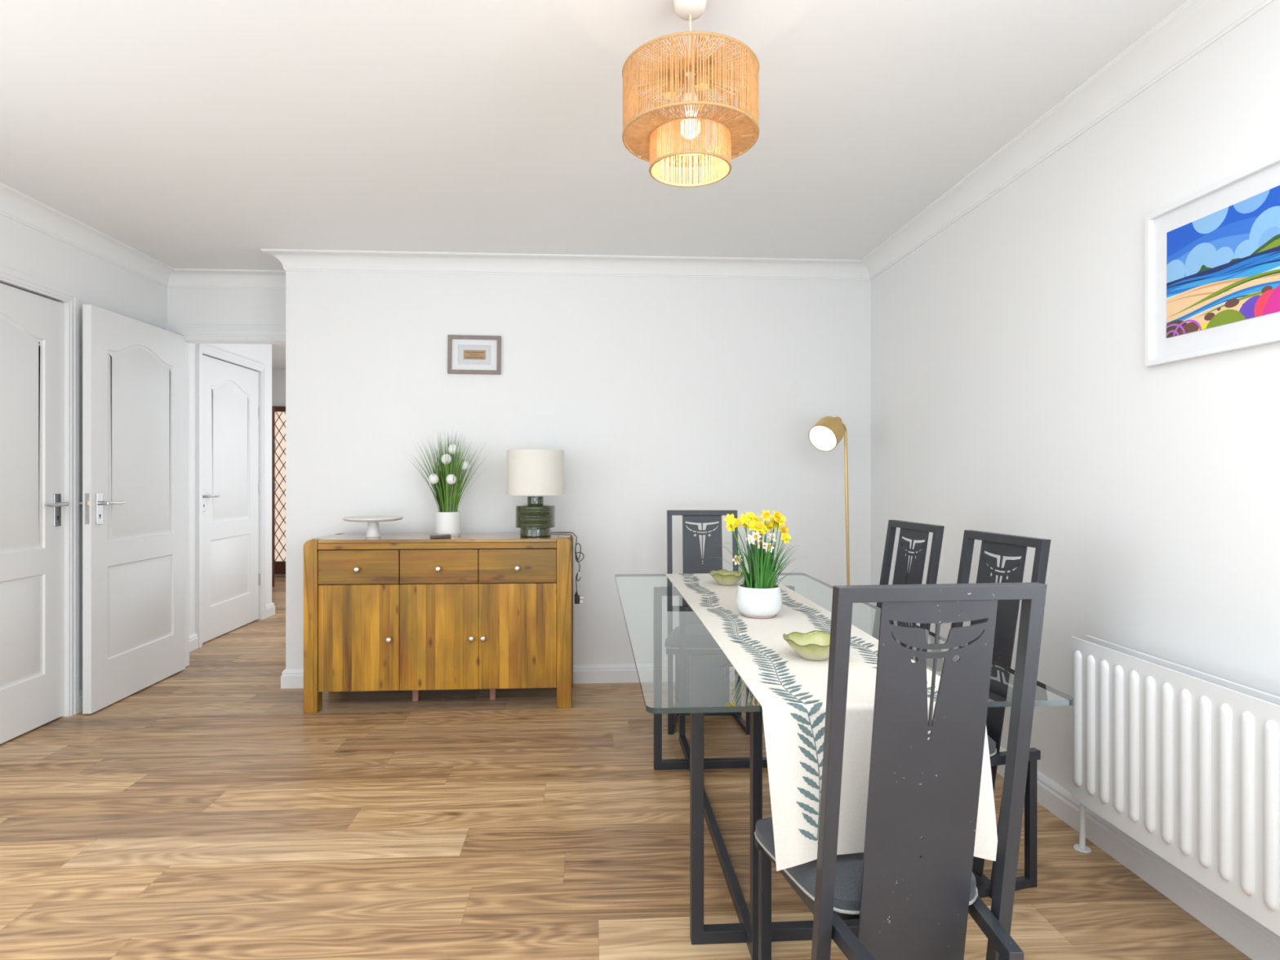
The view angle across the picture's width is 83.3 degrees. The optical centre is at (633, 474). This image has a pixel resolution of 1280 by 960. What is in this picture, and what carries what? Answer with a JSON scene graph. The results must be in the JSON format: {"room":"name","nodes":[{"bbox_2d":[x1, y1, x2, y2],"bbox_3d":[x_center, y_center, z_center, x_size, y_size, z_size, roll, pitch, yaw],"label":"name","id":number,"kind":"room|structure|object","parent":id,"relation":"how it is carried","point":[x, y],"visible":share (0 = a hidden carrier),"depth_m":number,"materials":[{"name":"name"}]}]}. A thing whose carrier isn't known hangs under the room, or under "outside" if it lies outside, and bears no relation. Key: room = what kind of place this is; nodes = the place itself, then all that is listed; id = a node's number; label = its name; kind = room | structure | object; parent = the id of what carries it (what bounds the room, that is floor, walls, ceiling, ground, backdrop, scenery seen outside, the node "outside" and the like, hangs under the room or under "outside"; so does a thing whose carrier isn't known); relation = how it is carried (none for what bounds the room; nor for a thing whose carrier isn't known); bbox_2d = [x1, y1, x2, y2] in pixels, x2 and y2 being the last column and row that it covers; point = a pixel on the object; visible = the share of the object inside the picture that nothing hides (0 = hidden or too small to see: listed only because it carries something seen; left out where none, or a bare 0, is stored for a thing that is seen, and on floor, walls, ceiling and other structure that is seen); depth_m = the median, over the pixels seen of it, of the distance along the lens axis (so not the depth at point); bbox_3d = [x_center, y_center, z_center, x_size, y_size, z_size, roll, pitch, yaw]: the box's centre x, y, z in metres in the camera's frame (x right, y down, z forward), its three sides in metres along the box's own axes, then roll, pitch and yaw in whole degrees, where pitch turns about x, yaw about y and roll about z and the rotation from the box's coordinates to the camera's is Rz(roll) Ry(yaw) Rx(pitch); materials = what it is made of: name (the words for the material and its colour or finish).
{"room":"dining room","nodes":[
{"label":"dining room","id":0,"kind":"room"},
{"bbox_2d":[0,213,167,716],"bbox_3d":[-2.610,-0.020,0.096,0.160,2.370,8.400,0,0,-3],"label":"wall","id":1,"kind":"structure","parent":0,"point":[100,282],"depth_m":3.56,"materials":[{"name":"paint"}]},
{"bbox_2d":[0,283,68,744],"bbox_3d":[-2.709,0.167,3.082,0.095,1.980,0.764,0,0,-3],"label":"door","id":2,"kind":"structure","parent":1,"relation":"in","point":[32,504],"depth_m":3.26,"materials":[{"name":"white paint"}]},
{"bbox_2d":[0,265,79,716],"bbox_3d":[-2.697,0.137,3.083,0.021,2.057,0.894,0,0,-3],"label":"trim","id":3,"kind":"structure","parent":1,"relation":"attached to","point":[7,275],"depth_m":3.48,"materials":[{"name":"white wood"}]},
{"bbox_2d":[79,688,82,711],"bbox_3d":[-2.747,1.115,3.913,0.019,0.100,0.763,0,0,-3],"label":"baseboard","id":4,"kind":"structure","parent":1,"relation":"attached to","point":[80,691],"depth_m":3.54,"materials":[{"name":"white wood"}]},
{"bbox_2d":[79,304,185,713],"bbox_3d":[-2.667,0.167,3.883,0.150,1.980,0.816,0,0,-3],"label":"door","id":5,"kind":"structure","parent":1,"relation":"in","point":[133,503],"depth_m":3.79,"materials":[{"name":"white paint"}]},
{"bbox_2d":[167,287,285,666],"bbox_3d":[-2.415,-0.020,4.370,0.975,2.370,0.110,0,0,-3],"label":"wall header","id":6,"kind":"structure","parent":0,"point":[224,306],"depth_m":4.32,"materials":[{"name":"paint"}]},
{"bbox_2d":[164,324,285,344],"bbox_3d":[-2.355,0.134,4.362,0.855,2.062,0.133,0,0,-3],"label":"trim","id":7,"kind":"structure","parent":6,"relation":"attached to","point":[193,333],"depth_m":4.30,"materials":[{"name":"white wood"}]},
{"bbox_2d":[189,343,271,635],"bbox_3d":[-3.042,-0.020,5.192,0.160,2.370,1.605,0,0,-3],"label":"wall","id":8,"kind":"structure","parent":0,"point":[261,353],"depth_m":5.59,"materials":[{"name":"paint"}]},
{"bbox_2d":[189,633,198,652],"bbox_3d":[-2.919,1.115,4.616,0.019,0.100,0.441,0,0,-3],"label":"baseboard","id":9,"kind":"structure","parent":8,"relation":"attached to","point":[193,639],"depth_m":4.78,"materials":[{"name":"white wood"}]},
{"bbox_2d":[195,343,266,648],"bbox_3d":[-2.961,0.137,5.343,0.021,2.057,1.010,0,0,-3],"label":"trim","id":10,"kind":"structure","parent":8,"relation":"attached to","point":[201,348],"depth_m":4.87,"materials":[{"name":"white wood"}]},
{"bbox_2d":[202,355,260,643],"bbox_3d":[-2.974,0.167,5.346,0.095,1.980,0.888,0,0,-3],"label":"door","id":11,"kind":"structure","parent":8,"relation":"in","point":[231,410],"depth_m":5.32,"materials":[{"name":"white paint"}]},
{"bbox_2d":[266,602,275,617],"bbox_3d":[-3.057,1.115,5.930,0.139,0.100,0.167,0,0,-3],"label":"baseboard","id":12,"kind":"structure","parent":8,"relation":"attached to","point":[270,608],"depth_m":5.93,"materials":[{"name":"white wood"}]},
{"bbox_2d":[271,369,285,576],"bbox_3d":[-3.474,-0.020,8.369,2.855,2.370,0.120,0,0,-3],"label":"wall","id":13,"kind":"structure","parent":0,"point":[278,376],"depth_m":8.27,"materials":[{"name":"paint"}]},
{"bbox_2d":[274,406,285,573],"bbox_3d":[-3.717,0.177,8.257,0.845,1.915,0.045,0,0,-3],"label":"door","id":14,"kind":"structure","parent":13,"relation":"in","point":[279,411],"depth_m":8.24,"materials":[{"name":"glass"}]},
{"bbox_2d":[435,511,461,535],"bbox_3d":[-0.979,0.257,3.809,0.133,0.124,0.133,0,0,-3],"label":"pot","id":15,"kind":"object","parent":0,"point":[446,522],"depth_m":3.75,"materials":[{"name":"white ceramic"}]},
{"bbox_2d":[285,271,871,669],"bbox_3d":[-0.273,-0.020,4.096,3.270,2.370,0.120,0,0,-3],"label":"wall","id":16,"kind":"structure","parent":0,"point":[658,395],"depth_m":4.04,"materials":[{"name":"paint"}]},
{"bbox_2d":[447,334,501,374],"bbox_3d":[-0.880,-0.664,3.989,0.290,0.212,0.020,1,0,-3],"label":"picture frame","id":17,"kind":"object","parent":16,"relation":"attached to","point":[466,354],"visible":1,"depth_m":3.99,"materials":[{"name":"beige wood"}]},
{"bbox_2d":[0,0,1186,369],"bbox_3d":[-1.456,-1.255,2.168,6.150,0.100,12.900,0,0,-3],"label":"ceiling","id":18,"kind":"structure","parent":0,"point":[186,134],"depth_m":2.41,"materials":[{"name":"paint"}]},
{"bbox_2d":[622,0,759,186],"bbox_3d":[0.143,-0.984,1.812,0.343,0.442,0.343,0,0,4],"label":"pendant lamp","id":19,"kind":"object","parent":18,"relation":"hanging from","point":[637,135],"visible":1,"depth_m":1.72,"materials":[{"name":"beige wicker"}]},
{"bbox_2d":[0,576,1252,959],"bbox_3d":[-1.456,1.215,2.168,6.150,0.100,12.900,0,0,-3],"label":"floor","id":20,"kind":"structure","parent":0,"point":[199,813],"depth_m":2.31,"materials":[{"name":"brown wood"}]},
{"bbox_2d":[271,406,275,586],"bbox_3d":[-3.782,0.220,7.508,0.059,1.790,0.812,0,0,-29],"label":"door frame","id":21,"kind":"structure","parent":20,"relation":"on","point":[273,445],"depth_m":7.15,"materials":[{"name":"wood"}]},
{"bbox_2d":[303,532,573,712],"bbox_3d":[-0.972,0.742,3.746,1.305,0.846,0.426,0,0,-3],"label":"sideboard","id":22,"kind":"object","parent":20,"relation":"on","point":[415,612],"visible":0.98,"depth_m":3.56,"materials":[{"name":"brown wood"}]},
{"bbox_2d":[342,515,403,537],"bbox_3d":[-1.334,0.269,3.693,0.294,0.101,0.294,0,0,-3],"label":"cake stand","id":23,"kind":"object","parent":22,"relation":"on","point":[373,528],"visible":1,"depth_m":3.67,"materials":[{"name":"white ceramic"}]},
{"bbox_2d":[430,534,451,538],"bbox_3d":[-0.974,0.311,3.639,0.100,0.016,0.038,0,0,-41],"label":"remote control","id":24,"kind":"object","parent":22,"relation":"on","point":[433,536],"visible":1,"depth_m":3.62,"materials":[{"name":"grey plastic"}]},
{"bbox_2d":[408,430,489,535],"bbox_3d":[-0.984,0.040,3.807,0.438,0.559,0.349,0,0,-3],"label":"potted plant","id":25,"kind":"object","parent":22,"relation":"on","point":[448,483],"depth_m":3.77,"materials":[{"name":"green plant"}]},
{"bbox_2d":[428,473,439,484],"bbox_3d":[-1.035,0.022,3.735,0.056,0.056,0.056,0,0,-3],"label":"flower","id":26,"kind":"object","parent":25,"relation":"on","point":[433,478],"depth_m":3.72,"materials":[{"name":"white plant"}]},
{"bbox_2d":[440,453,451,464],"bbox_3d":[-0.968,-0.081,3.729,0.056,0.056,0.056,0,0,-3],"label":"flower","id":27,"kind":"object","parent":25,"relation":"on","point":[446,459],"depth_m":3.71,"materials":[{"name":"white plant"}]},
{"bbox_2d":[445,474,457,484],"bbox_3d":[-0.942,0.024,3.726,0.056,0.056,0.056,0,0,-3],"label":"flower","id":28,"kind":"object","parent":25,"relation":"on","point":[451,478],"depth_m":3.71,"materials":[{"name":"white plant"}]},
{"bbox_2d":[448,444,458,453],"bbox_3d":[-0.940,-0.133,3.756,0.056,0.056,0.056,0,0,-3],"label":"flower","id":29,"kind":"object","parent":25,"relation":"on","point":[453,448],"depth_m":3.74,"materials":[{"name":"white plant"}]},
{"bbox_2d":[460,461,470,471],"bbox_3d":[-0.889,-0.046,3.814,0.056,0.056,0.056,0,0,-3],"label":"flower","id":30,"kind":"object","parent":25,"relation":"on","point":[464,464],"depth_m":3.80,"materials":[{"name":"white plant"}]},
{"bbox_2d":[506,448,584,604],"bbox_3d":[-0.459,0.275,3.767,0.402,0.803,0.300,0,0,-3],"label":"table lamp","id":31,"kind":"object","parent":22,"relation":"on","point":[530,472],"visible":1,"depth_m":3.66,"materials":[{"name":"white fabric"}]},
{"bbox_2d":[664,510,750,734],"bbox_3d":[0.345,0.672,3.429,0.404,0.985,0.452,0,0,1],"label":"dining chair","id":32,"kind":"object","parent":20,"relation":"on","point":[698,638],"visible":0.66,"depth_m":3.56,"materials":[{"name":"black paint"}]},
{"bbox_2d":[808,416,849,585],"bbox_3d":[1.108,0.430,3.787,0.256,1.471,0.412,0,0,42],"label":"floor lamp","id":33,"kind":"object","parent":20,"relation":"on","point":[828,432],"visible":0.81,"depth_m":3.77,"materials":[{"name":"gold metal"}]},
{"bbox_2d":[614,573,1074,959],"bbox_3d":[0.390,0.800,2.267,0.837,0.730,1.806,0,0,-3],"label":"dining table","id":34,"kind":"object","parent":20,"relation":"on","point":[746,931],"visible":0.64,"depth_m":1.79,"materials":[{"name":"clear glass"}]},
{"bbox_2d":[665,573,997,871],"bbox_3d":[0.415,0.584,2.251,0.455,0.306,1.820,0,0,-3],"label":"table runner","id":35,"kind":"object","parent":34,"relation":"on","point":[790,689],"visible":0.64,"depth_m":1.36,"materials":[{"name":"beige fabric"}]},
{"bbox_2d":[709,568,744,585],"bbox_3d":[0.369,0.406,2.828,0.143,0.052,0.143,0,0,1],"label":"scalloped bowl","id":36,"kind":"object","parent":35,"relation":"on","point":[723,577],"visible":0.87,"depth_m":2.79,"materials":[{"name":"green ceramic"}]},
{"bbox_2d":[711,510,808,618],"bbox_3d":[0.388,0.270,2.208,0.253,0.324,0.250,0,0,33],"label":"daffodils","id":37,"kind":"object","parent":35,"relation":"on","point":[759,597],"visible":1,"depth_m":2.17,"materials":[{"name":"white plant"}]},
{"bbox_2d":[724,513,745,571],"bbox_3d":[0.315,0.235,2.175,0.083,0.234,0.027,0,0,-9],"label":"flower","id":38,"kind":"object","parent":37,"relation":"on","point":[732,522],"depth_m":2.18,"materials":[{"name":"yellow plant"}]},
{"bbox_2d":[725,524,747,577],"bbox_3d":[0.321,0.247,2.204,0.075,0.210,0.028,0,0,-3],"label":"flower","id":39,"kind":"object","parent":37,"relation":"on","point":[730,526],"depth_m":2.20,"materials":[{"name":"yellow plant"}]},
{"bbox_2d":[732,555,746,581],"bbox_3d":[0.332,0.301,2.231,0.051,0.103,0.027,0,0,6],"label":"flower","id":40,"kind":"object","parent":37,"relation":"on","point":[735,559],"depth_m":2.23,"materials":[{"name":"beige plant"}]},
{"bbox_2d":[734,517,748,562],"bbox_3d":[0.334,0.242,2.210,0.073,0.220,0.028,0,0,-3],"label":"flower","id":41,"kind":"object","parent":37,"relation":"on","point":[738,522],"depth_m":2.20,"materials":[{"name":"yellow plant"}]},
{"bbox_2d":[740,520,749,537],"bbox_3d":[0.346,0.242,2.206,0.034,0.220,0.030,0,0,-39],"label":"flower","id":42,"kind":"object","parent":37,"relation":"on","point":[744,525],"depth_m":2.19,"materials":[{"name":"yellow plant"}]},
{"bbox_2d":[738,513,751,577],"bbox_3d":[0.341,0.235,2.178,0.041,0.234,0.033,0,0,-3],"label":"flower","id":43,"kind":"object","parent":37,"relation":"on","point":[744,520],"depth_m":2.18,"materials":[{"name":"yellow plant"}]},
{"bbox_2d":[745,533,755,544],"bbox_3d":[0.363,0.266,2.178,0.041,0.172,0.026,0,0,-31],"label":"flower","id":44,"kind":"object","parent":37,"relation":"on","point":[749,538],"depth_m":2.18,"materials":[{"name":"beige plant"}]},
{"bbox_2d":[746,511,756,535],"bbox_3d":[0.360,0.233,2.212,0.032,0.237,0.033,0,0,41],"label":"flower","id":45,"kind":"object","parent":37,"relation":"on","point":[751,515],"depth_m":2.21,"materials":[{"name":"yellow plant"}]},
{"bbox_2d":[746,520,756,542],"bbox_3d":[0.368,0.245,2.178,0.044,0.213,0.029,0,0,-13],"label":"flower","id":46,"kind":"object","parent":37,"relation":"on","point":[751,525],"depth_m":2.18,"materials":[{"name":"yellow plant"}]},
{"bbox_2d":[750,531,761,542],"bbox_3d":[0.369,0.262,2.174,0.028,0.180,0.028,0,0,-42],"label":"flower","id":47,"kind":"object","parent":37,"relation":"on","point":[754,537],"depth_m":2.17,"materials":[{"name":"beige plant"}]},
{"bbox_2d":[751,515,762,533],"bbox_3d":[0.376,0.239,2.214,0.040,0.226,0.028,0,0,-3],"label":"flower","id":48,"kind":"object","parent":37,"relation":"on","point":[753,517],"depth_m":2.21,"materials":[{"name":"yellow plant"}]},
{"bbox_2d":[735,583,782,618],"bbox_3d":[0.385,0.386,2.207,0.141,0.092,0.141,0,0,-3],"label":"pot","id":49,"kind":"object","parent":37,"relation":"on","point":[757,601],"depth_m":2.15,"materials":[{"name":"white ceramic"}]},
{"bbox_2d":[755,521,765,555],"bbox_3d":[0.383,0.248,2.176,0.036,0.209,0.037,0,0,-3],"label":"flower","id":50,"kind":"object","parent":37,"relation":"on","point":[760,527],"depth_m":2.17,"materials":[{"name":"yellow plant"}]},
{"bbox_2d":[757,538,765,548],"bbox_3d":[0.385,0.274,2.178,0.027,0.157,0.027,0,0,-32],"label":"flower","id":51,"kind":"object","parent":37,"relation":"on","point":[760,541],"depth_m":2.18,"materials":[{"name":"beige plant"}]},
{"bbox_2d":[759,526,767,539],"bbox_3d":[0.391,0.252,2.186,0.036,0.200,0.028,0,0,-3],"label":"flower","id":52,"kind":"object","parent":37,"relation":"on","point":[762,529],"depth_m":2.17,"materials":[{"name":"yellow plant"}]},
{"bbox_2d":[760,510,772,559],"bbox_3d":[0.403,0.230,2.185,0.038,0.244,0.028,0,0,-3],"label":"flower","id":53,"kind":"object","parent":37,"relation":"on","point":[766,515],"depth_m":2.18,"materials":[{"name":"yellow plant"}]},
{"bbox_2d":[763,521,773,554],"bbox_3d":[0.414,0.248,2.228,0.039,0.207,0.030,0,0,-3],"label":"flower","id":54,"kind":"object","parent":37,"relation":"on","point":[769,525],"depth_m":2.22,"materials":[{"name":"yellow plant"}]},
{"bbox_2d":[763,542,773,559],"bbox_3d":[0.407,0.280,2.180,0.032,0.145,0.026,0,0,35],"label":"flower","id":55,"kind":"object","parent":37,"relation":"on","point":[766,544],"depth_m":2.18,"materials":[{"name":"beige plant"}]},
{"bbox_2d":[767,533,777,542],"bbox_3d":[0.423,0.266,2.209,0.030,0.172,0.033,0,0,44],"label":"flower","id":56,"kind":"object","parent":37,"relation":"on","point":[771,535],"depth_m":2.21,"materials":[{"name":"beige plant"}]},
{"bbox_2d":[768,520,777,552],"bbox_3d":[0.423,0.245,2.224,0.052,0.213,0.030,0,0,-3],"label":"flower","id":57,"kind":"object","parent":37,"relation":"on","point":[772,523],"depth_m":2.22,"materials":[{"name":"yellow plant"}]},
{"bbox_2d":[770,517,780,533],"bbox_3d":[0.431,0.239,2.226,0.063,0.225,0.028,0,0,-3],"label":"flower","id":58,"kind":"object","parent":37,"relation":"on","point":[774,524],"depth_m":2.22,"materials":[{"name":"yellow plant"}]},
{"bbox_2d":[770,511,781,542],"bbox_3d":[0.427,0.232,2.195,0.053,0.241,0.027,0,0,-3],"label":"flower","id":59,"kind":"object","parent":37,"relation":"on","point":[777,516],"depth_m":2.20,"materials":[{"name":"yellow plant"}]},
{"bbox_2d":[772,515,786,562],"bbox_3d":[0.440,0.238,2.200,0.054,0.228,0.031,0,0,-3],"label":"flower","id":60,"kind":"object","parent":37,"relation":"on","point":[777,520],"depth_m":2.20,"materials":[{"name":"yellow plant"}]},
{"bbox_2d":[772,524,788,577],"bbox_3d":[0.450,0.254,2.227,0.059,0.197,0.030,0,0,-3],"label":"flower","id":61,"kind":"object","parent":37,"relation":"on","point":[783,529],"depth_m":2.22,"materials":[{"name":"yellow plant"}]},
{"bbox_2d":[771,533,791,574],"bbox_3d":[0.442,0.265,2.183,0.069,0.174,0.034,0,0,-3],"label":"flower","id":62,"kind":"object","parent":37,"relation":"on","point":[787,536],"depth_m":2.19,"materials":[{"name":"yellow plant"}]},
{"bbox_2d":[782,630,830,660],"bbox_3d":[0.429,0.406,1.696,0.143,0.052,0.143,0,0,-21],"label":"scalloped bowl","id":63,"kind":"object","parent":35,"relation":"on","point":[814,645],"visible":0.74,"depth_m":1.69,"materials":[{"name":"green ceramic"}]},
{"bbox_2d":[754,582,1046,959],"bbox_3d":[0.479,0.672,1.386,0.404,0.985,0.452,0,0,-6],"label":"dining chair","id":64,"kind":"object","parent":20,"relation":"on","point":[912,896],"visible":0.91,"depth_m":1.22,"materials":[{"name":"black paint"}]},
{"bbox_2d":[871,520,944,662],"bbox_3d":[0.845,0.672,2.670,0.452,0.985,0.404,0,0,-8],"label":"dining chair","id":65,"kind":"object","parent":20,"relation":"on","point":[912,531],"visible":0.23,"depth_m":2.69,"materials":[{"name":"black paint"}]},
{"bbox_2d":[947,529,1050,898],"bbox_3d":[0.907,0.672,2.133,0.452,0.985,0.404,0,0,-9],"label":"dining chair","id":66,"kind":"object","parent":20,"relation":"on","point":[997,544],"visible":0.33,"depth_m":2.08,"materials":[{"name":"black paint"}]},
{"bbox_2d":[1071,635,1279,936],"bbox_3d":[1.412,0.827,1.471,0.115,0.676,1.589,0,0,-3],"label":"radiator","id":67,"kind":"object","parent":20,"relation":"on","point":[1184,762],"visible":1,"depth_m":1.76,"materials":[{"name":"metal"}]},
{"bbox_2d":[871,0,1279,792],"bbox_3d":[1.656,-0.020,0.206,0.120,2.370,8.115,0,0,-3],"label":"wall","id":68,"kind":"structure","parent":0,"point":[1013,392],"depth_m":2.31,"materials":[{"name":"paint"}]},
{"bbox_2d":[0,0,1274,289],"bbox_3d":[-0.471,-1.160,0.223,4.125,0.090,8.400,0,0,-3],"label":"trim","id":69,"kind":"structure","parent":68,"relation":"attached to","point":[1194,25],"depth_m":3.54,"materials":[{"name":"paint"}]},
{"bbox_2d":[280,662,1279,959],"bbox_3d":[-0.066,1.115,0.447,3.289,0.100,8.800,0,0,-3],"label":"baseboard","id":70,"kind":"structure","parent":68,"relation":"attached to","point":[1249,936],"depth_m":2.10,"materials":[{"name":"white wood"}]},
{"bbox_2d":[1144,153,1279,366],"bbox_3d":[1.492,-0.525,1.767,0.022,0.432,0.592,0,0,-3],"label":"framed print","id":71,"kind":"object","parent":68,"relation":"attached to","point":[1212,254],"visible":1,"depth_m":1.84,"materials":[{"name":"multicoloured paper"}]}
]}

